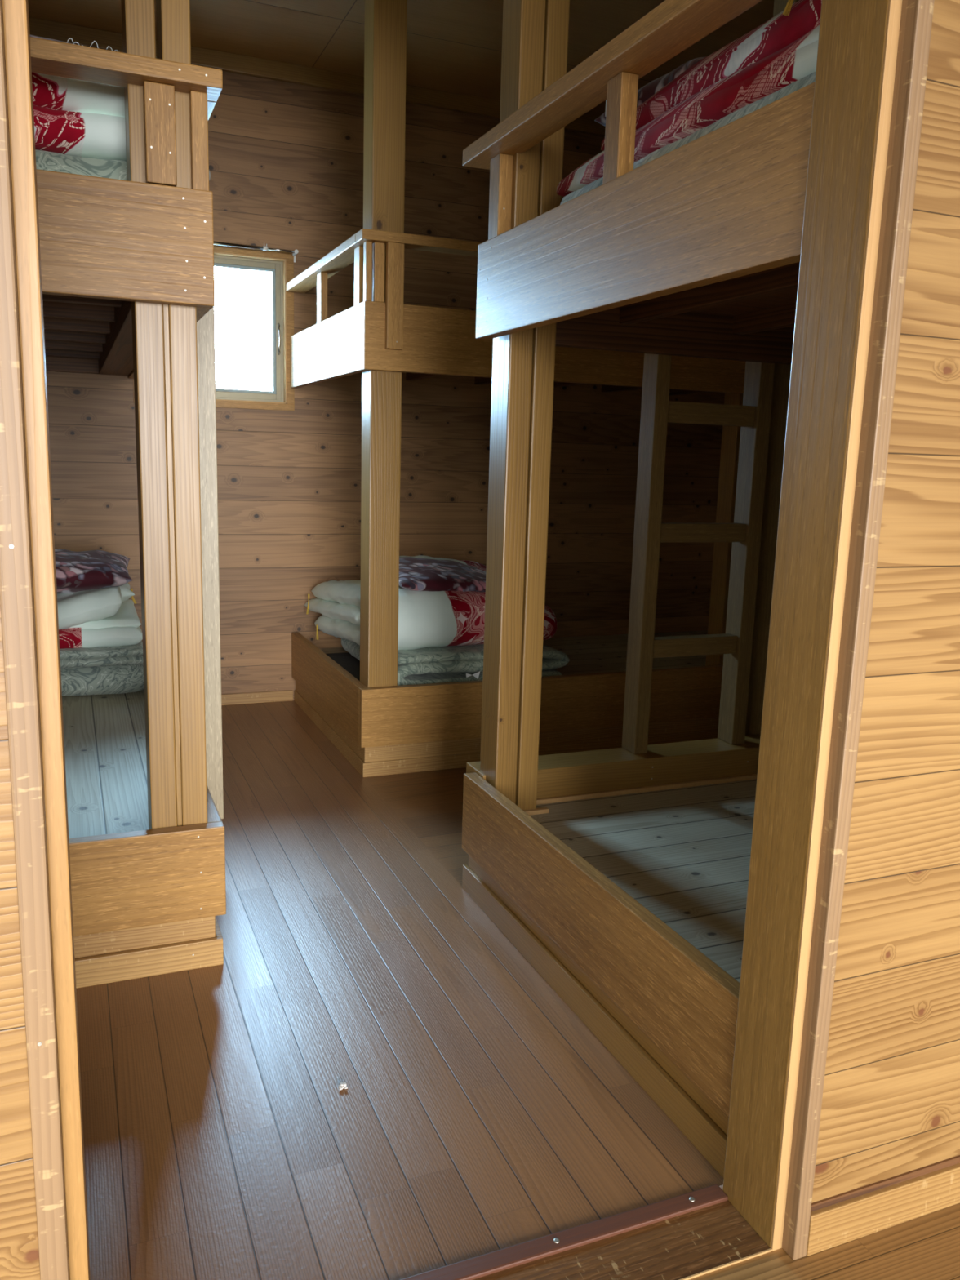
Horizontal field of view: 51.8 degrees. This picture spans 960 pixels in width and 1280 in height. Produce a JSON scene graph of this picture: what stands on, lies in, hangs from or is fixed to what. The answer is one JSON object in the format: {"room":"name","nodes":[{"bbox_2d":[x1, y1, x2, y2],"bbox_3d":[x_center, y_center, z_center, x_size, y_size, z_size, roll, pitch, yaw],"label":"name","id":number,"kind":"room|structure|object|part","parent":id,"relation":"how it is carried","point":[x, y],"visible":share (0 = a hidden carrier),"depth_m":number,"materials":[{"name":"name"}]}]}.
{"room":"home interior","nodes":[
{"label":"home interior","id":0,"kind":"room"},
{"bbox_2d":[21,71,724,700],"bbox_3d":[-0.413,-1.147,4.864,5.070,2.870,0.120,-3,11,-22],"label":"wall","id":1,"kind":"structure","parent":0,"point":[286,159],"depth_m":4.72,"materials":[{"name":"brown wood"}]},
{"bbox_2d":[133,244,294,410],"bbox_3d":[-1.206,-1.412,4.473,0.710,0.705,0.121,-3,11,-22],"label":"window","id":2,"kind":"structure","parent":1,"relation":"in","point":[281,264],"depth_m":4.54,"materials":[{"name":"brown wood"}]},
{"bbox_3d":[-1.083,-1.415,4.523,0.346,0.612,0.026,-3,11,-22],"label":"sash","id":3,"kind":"part","parent":2,"relation":"part of","materials":[{"name":"beige wood"}]},
{"bbox_3d":[-1.214,-1.413,4.492,0.628,0.628,0.080,-3,11,-22],"label":"frame","id":4,"kind":"part","parent":2,"relation":"part of","materials":[{"name":"beige wood"}]},
{"bbox_3d":[-0.928,-1.390,4.566,0.010,0.143,0.028,-3,11,-22],"label":"handle","id":5,"kind":"part","parent":2,"relation":"part of","materials":[{"name":"metal"}]},
{"bbox_2d":[213,240,298,262],"bbox_3d":[-1.164,-1.727,4.333,0.729,0.058,0.065,-3,11,-22],"label":"curtain rod","id":6,"kind":"object","parent":1,"relation":"attached to","point":[264,247],"visible":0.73,"depth_m":4.37,"materials":[{"name":"metal"}]},
{"bbox_3d":[-1.159,-1.730,4.310,0.720,0.015,0.015,-3,11,-22],"label":"rod","id":7,"kind":"part","parent":6,"relation":"part of","materials":[{"name":"metal"}]},
{"bbox_2d":[221,689,293,705],"bbox_3d":[-1.236,0.286,4.728,0.685,0.053,0.012,-3,11,-22],"label":"baseboard","id":8,"kind":"structure","parent":1,"relation":"attached to","point":[275,695],"depth_m":4.79,"materials":[{"name":"brown wood"}]},
{"bbox_2d":[2,17,605,137],"bbox_3d":[-0.344,-2.510,4.544,4.870,0.070,0.028,-3,11,-22],"label":"trim","id":9,"kind":"structure","parent":1,"relation":"attached to","point":[228,62],"depth_m":4.33,"materials":[{"name":"brown wood"}]},
{"bbox_2d":[311,0,356,67],"bbox_3d":[-0.074,-2.213,2.777,0.003,0.002,3.485,-3,11,-22],"label":"trim","id":10,"kind":"structure","parent":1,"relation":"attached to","point":[356,0],"depth_m":4.00,"materials":[{"name":"brown wood"}]},
{"bbox_2d":[1,0,773,118],"bbox_3d":[0.337,-2.256,2.914,5.070,0.060,3.835,-3,11,-22],"label":"ceiling","id":11,"kind":"structure","parent":0,"point":[453,46],"depth_m":3.96,"materials":[{"name":"brown wood"}]},
{"bbox_2d":[54,700,724,1279],"bbox_3d":[0.218,0.608,3.526,5.070,0.060,3.615,-3,11,-22],"label":"floor","id":12,"kind":"structure","parent":0,"point":[477,1113],"depth_m":1.94,"materials":[{"name":"brown wood"}]},
{"bbox_2d":[3,0,226,991],"bbox_3d":[-1.583,-0.833,2.973,1.244,2.868,2.520,-3,11,-22],"label":"bunk bed","id":13,"kind":"object","parent":12,"relation":"on","point":[127,266],"visible":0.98,"depth_m":2.17,"materials":[{"name":"wood"}]},
{"bbox_2d":[9,149,127,180],"bbox_3d":[-1.272,-1.008,2.330,1.009,0.171,0.847,-3,11,-22],"label":"mattress","id":14,"kind":"object","parent":13,"relation":"on","point":[45,160],"visible":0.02,"depth_m":2.07,"materials":[{"name":"grey fabric"}]},
{"bbox_2d":[4,67,126,160],"bbox_3d":[-1.247,-1.169,2.260,1.016,0.197,0.737,-3,11,-22],"label":"comforter","id":15,"kind":"object","parent":14,"relation":"on","point":[75,117],"visible":0.2,"depth_m":2.06,"materials":[{"name":"fabric"}]},
{"bbox_2d":[29,34,118,52],"bbox_3d":[-1.044,-1.288,2.261,0.561,0.131,0.402,-3,11,-22],"label":"coat hooks","id":16,"kind":"object","parent":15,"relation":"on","point":[33,36],"visible":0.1,"depth_m":2.14,"materials":[{"name":"grey metal"}]},
{"bbox_2d":[35,640,144,697],"bbox_3d":[-1.862,0.083,3.931,0.982,0.202,0.727,-3,11,-22],"label":"mattress","id":17,"kind":"object","parent":13,"relation":"on","point":[98,670],"visible":0.42,"depth_m":3.74,"materials":[{"name":"grey fabric"}]},
{"bbox_2d":[33,582,142,648],"bbox_3d":[-1.853,-0.130,3.898,0.954,0.266,0.679,-3,11,-22],"label":"comforter","id":18,"kind":"object","parent":17,"relation":"on","point":[106,616],"visible":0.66,"depth_m":3.75,"materials":[{"name":"white fabric"}]},
{"bbox_2d":[31,548,132,593],"bbox_3d":[-1.671,-0.272,3.877,0.591,0.161,0.412,-3,11,-22],"label":"folded blanket","id":19,"kind":"object","parent":18,"relation":"on","point":[83,571],"visible":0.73,"depth_m":3.79,"materials":[{"name":"red fabric"}]},
{"bbox_3d":[-1.106,-1.103,1.781,1.244,0.035,0.089,-3,11,-22],"label":"rail","id":20,"kind":"part","parent":13,"relation":"part of","materials":[{"name":"wood"}]},
{"bbox_3d":[-0.707,-0.774,2.093,0.056,2.613,0.108,-3,11,-22],"label":"post","id":21,"kind":"part","parent":13,"relation":"part of","materials":[{"name":"brown wood"}]},
{"bbox_3d":[-0.644,-0.777,2.119,0.056,2.613,0.108,-3,11,-22],"label":"post","id":22,"kind":"part","parent":13,"relation":"part of","materials":[{"name":"brown wood"}]},
{"bbox_2d":[196,306,223,818],"bbox_3d":[-0.829,-0.285,2.889,0.076,1.566,0.395,-3,11,-22],"label":"partition panel","id":23,"kind":"object","parent":13,"relation":"attached to","point":[206,325],"visible":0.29,"depth_m":2.72,"materials":[{"name":"wood"}]},
{"bbox_3d":[-1.052,-1.352,3.144,0.088,0.035,2.430,-3,11,-22],"label":"rail","id":24,"kind":"part","parent":13,"relation":"part of","materials":[{"name":"brown wood"}]},
{"bbox_2d":[337,1082,347,1089],"bbox_3d":[-0.263,0.857,1.901,0.017,0.010,0.015,-3,11,-22],"label":"paper scrap","id":25,"kind":"object","parent":12,"relation":"on","point":[342,1085],"visible":1,"depth_m":1.90,"materials":[{"name":"white paper"}]},
{"bbox_2d":[285,0,746,777],"bbox_3d":[0.723,-1.061,4.582,2.984,2.868,1.277,-3,11,-22],"label":"bunk bed","id":26,"kind":"object","parent":12,"relation":"on","point":[380,337],"visible":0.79,"depth_m":3.75,"materials":[{"name":"wood"}]},
{"bbox_3d":[-0.618,-1.499,3.982,0.088,0.033,1.188,-3,11,-22],"label":"rail","id":27,"kind":"part","parent":26,"relation":"part of","materials":[{"name":"wood"}]},
{"bbox_2d":[326,652,359,680],"bbox_3d":[-0.261,0.132,4.348,0.751,0.044,0.805,-3,11,-22],"label":"pad","id":28,"kind":"object","parent":26,"relation":"on","point":[346,660],"visible":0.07,"depth_m":4.38,"materials":[{"name":"grey fabric"}]},
{"bbox_2d":[341,638,569,685],"bbox_3d":[-0.131,0.049,4.334,0.780,0.154,0.858,-3,11,-22],"label":"mattress","id":29,"kind":"object","parent":28,"relation":"on","point":[447,664],"visible":0.28,"depth_m":3.93,"materials":[{"name":"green fabric"}]},
{"bbox_2d":[304,555,557,650],"bbox_3d":[-0.253,-0.162,4.447,0.862,0.423,1.143,-3,11,-22],"label":"comforter","id":30,"kind":"object","parent":29,"relation":"on","point":[426,619],"visible":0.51,"depth_m":3.97,"materials":[{"name":"white fabric"}]},
{"bbox_2d":[399,556,485,591],"bbox_3d":[-0.163,-0.270,4.154,0.513,0.148,0.398,-3,12,-26],"label":"pillow","id":31,"kind":"object","parent":30,"relation":"on","point":[415,574],"visible":0.63,"depth_m":4.02,"materials":[{"name":"red fabric"}]},
{"bbox_3d":[-0.353,-1.035,3.567,0.116,2.613,0.118,-3,11,-22],"label":"post","id":32,"kind":"part","parent":26,"relation":"part of","materials":[{"name":"brown wood"}]},
{"bbox_3d":[0.964,-1.447,3.953,2.984,0.033,0.088,-3,11,-22],"label":"rail","id":33,"kind":"part","parent":26,"relation":"part of","materials":[{"name":"brown wood"}]},
{"bbox_3d":[1.107,-1.101,4.160,0.100,2.613,0.104,-3,11,-22],"label":"post","id":34,"kind":"part","parent":26,"relation":"part of","materials":[{"name":"brown wood"}]},
{"bbox_2d":[400,1184,728,1279],"bbox_3d":[-0.047,0.959,1.474,0.981,0.038,0.032,-3,11,-22],"label":"trim","id":35,"kind":"structure","parent":12,"relation":"on","point":[498,1260],"depth_m":1.55,"materials":[{"name":"metal"}]},
{"bbox_2d":[462,0,814,1177],"bbox_3d":[1.061,-0.650,2.406,1.955,2.868,1.412,-3,11,-22],"label":"bunk bed","id":36,"kind":"object","parent":12,"relation":"on","point":[631,871],"visible":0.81,"depth_m":2.30,"materials":[{"name":"wood"}]},
{"bbox_3d":[0.084,-0.820,2.470,0.062,2.613,0.110,-3,11,-22],"label":"post","id":37,"kind":"part","parent":36,"relation":"part of","materials":[{"name":"brown wood"}]},
{"bbox_3d":[0.144,-0.823,2.495,0.057,2.613,0.110,-3,11,-22],"label":"post","id":38,"kind":"part","parent":36,"relation":"part of","materials":[{"name":"brown wood"}]},
{"bbox_3d":[0.240,-1.087,1.899,0.090,0.038,1.274,-3,11,-22],"label":"rail","id":39,"kind":"part","parent":36,"relation":"part of","materials":[{"name":"brown wood"}]},
{"bbox_2d":[560,71,815,204],"bbox_3d":[0.757,-0.865,1.966,0.940,0.135,0.902,-3,11,-22],"label":"mattress","id":40,"kind":"object","parent":36,"relation":"on","point":[810,78],"visible":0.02,"depth_m":1.66,"materials":[{"name":"grey fabric"}]},
{"bbox_2d":[556,0,822,196],"bbox_3d":[0.736,-1.056,2.063,0.930,0.228,1.164,-3,11,-22],"label":"comforter","id":41,"kind":"object","parent":40,"relation":"on","point":[782,51],"visible":0.13,"depth_m":1.69,"materials":[{"name":"red fabric"}]},
{"bbox_2d":[594,57,705,126],"bbox_3d":[0.498,-1.206,2.232,0.319,0.112,0.381,-4,12,-28],"label":"pillow","id":42,"kind":"object","parent":41,"relation":"on","point":[644,93],"visible":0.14,"depth_m":2.15,"materials":[{"name":"red fabric"}]},
{"bbox_2d":[622,353,774,754],"bbox_3d":[0.644,-0.349,2.903,0.395,1.367,0.076,-3,11,-22],"label":"ladder","id":43,"kind":"object","parent":36,"relation":"on","point":[753,417],"visible":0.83,"depth_m":2.89,"materials":[{"name":"brown wood"}]},
{"bbox_3d":[0.883,-0.770,3.031,0.100,2.868,0.100,-3,11,-22],"label":"post","id":44,"kind":"part","parent":36,"relation":"part of","materials":[{"name":"brown wood"}]},
{"bbox_2d":[0,0,959,1279],"bbox_3d":[0.048,-0.450,1.150,7.400,2.870,0.130,-3,11,-22],"label":"wall","id":45,"kind":"structure","parent":0,"point":[891,1105],"depth_m":1.42,"materials":[{"name":"brown wood"}]},
{"bbox_2d":[0,0,934,1279],"bbox_3d":[0.017,-0.242,1.180,1.074,2.550,0.158,-3,11,-22],"label":"door frame","id":46,"kind":"structure","parent":45,"relation":"in","point":[873,55],"depth_m":1.33,"materials":[{"name":"wood"}]},
{"bbox_3d":[-0.442,-0.232,0.921,0.028,2.504,0.034,-3,11,-22],"label":"casing","id":47,"kind":"part","parent":46,"relation":"part of","materials":[{"name":"wood"}]},
{"bbox_3d":[-0.020,0.986,1.413,0.981,0.049,0.112,-3,11,-22],"label":"sill","id":48,"kind":"part","parent":46,"relation":"part of","materials":[{"name":"brown wood"}]},
{"bbox_3d":[0.525,-0.276,1.319,0.026,2.504,0.033,-3,11,-22],"label":"casing","id":49,"kind":"part","parent":46,"relation":"part of","materials":[{"name":"wood"}]},
{"bbox_2d":[806,1163,959,1256],"bbox_3d":[1.980,0.853,2.140,3.188,0.071,0.012,-3,11,-22],"label":"baseboard","id":50,"kind":"structure","parent":45,"relation":"attached to","point":[833,1225],"depth_m":1.58,"materials":[{"name":"brown wood"}]},
{"bbox_2d":[810,1155,959,1212],"bbox_3d":[1.979,0.812,2.136,3.188,0.012,0.004,-3,11,-22],"label":"trim","id":51,"kind":"structure","parent":45,"relation":"attached to","point":[885,1183],"depth_m":1.59,"materials":[{"name":"brown wood"}]},
{"bbox_2d":[688,1203,959,1279],"bbox_3d":[0.911,1.417,-0.740,7.400,0.056,4.658,-3,11,-22],"label":"floor","id":52,"kind":"structure","parent":0,"point":[926,1246],"depth_m":1.53,"materials":[{"name":"brown wood"}]}
]}

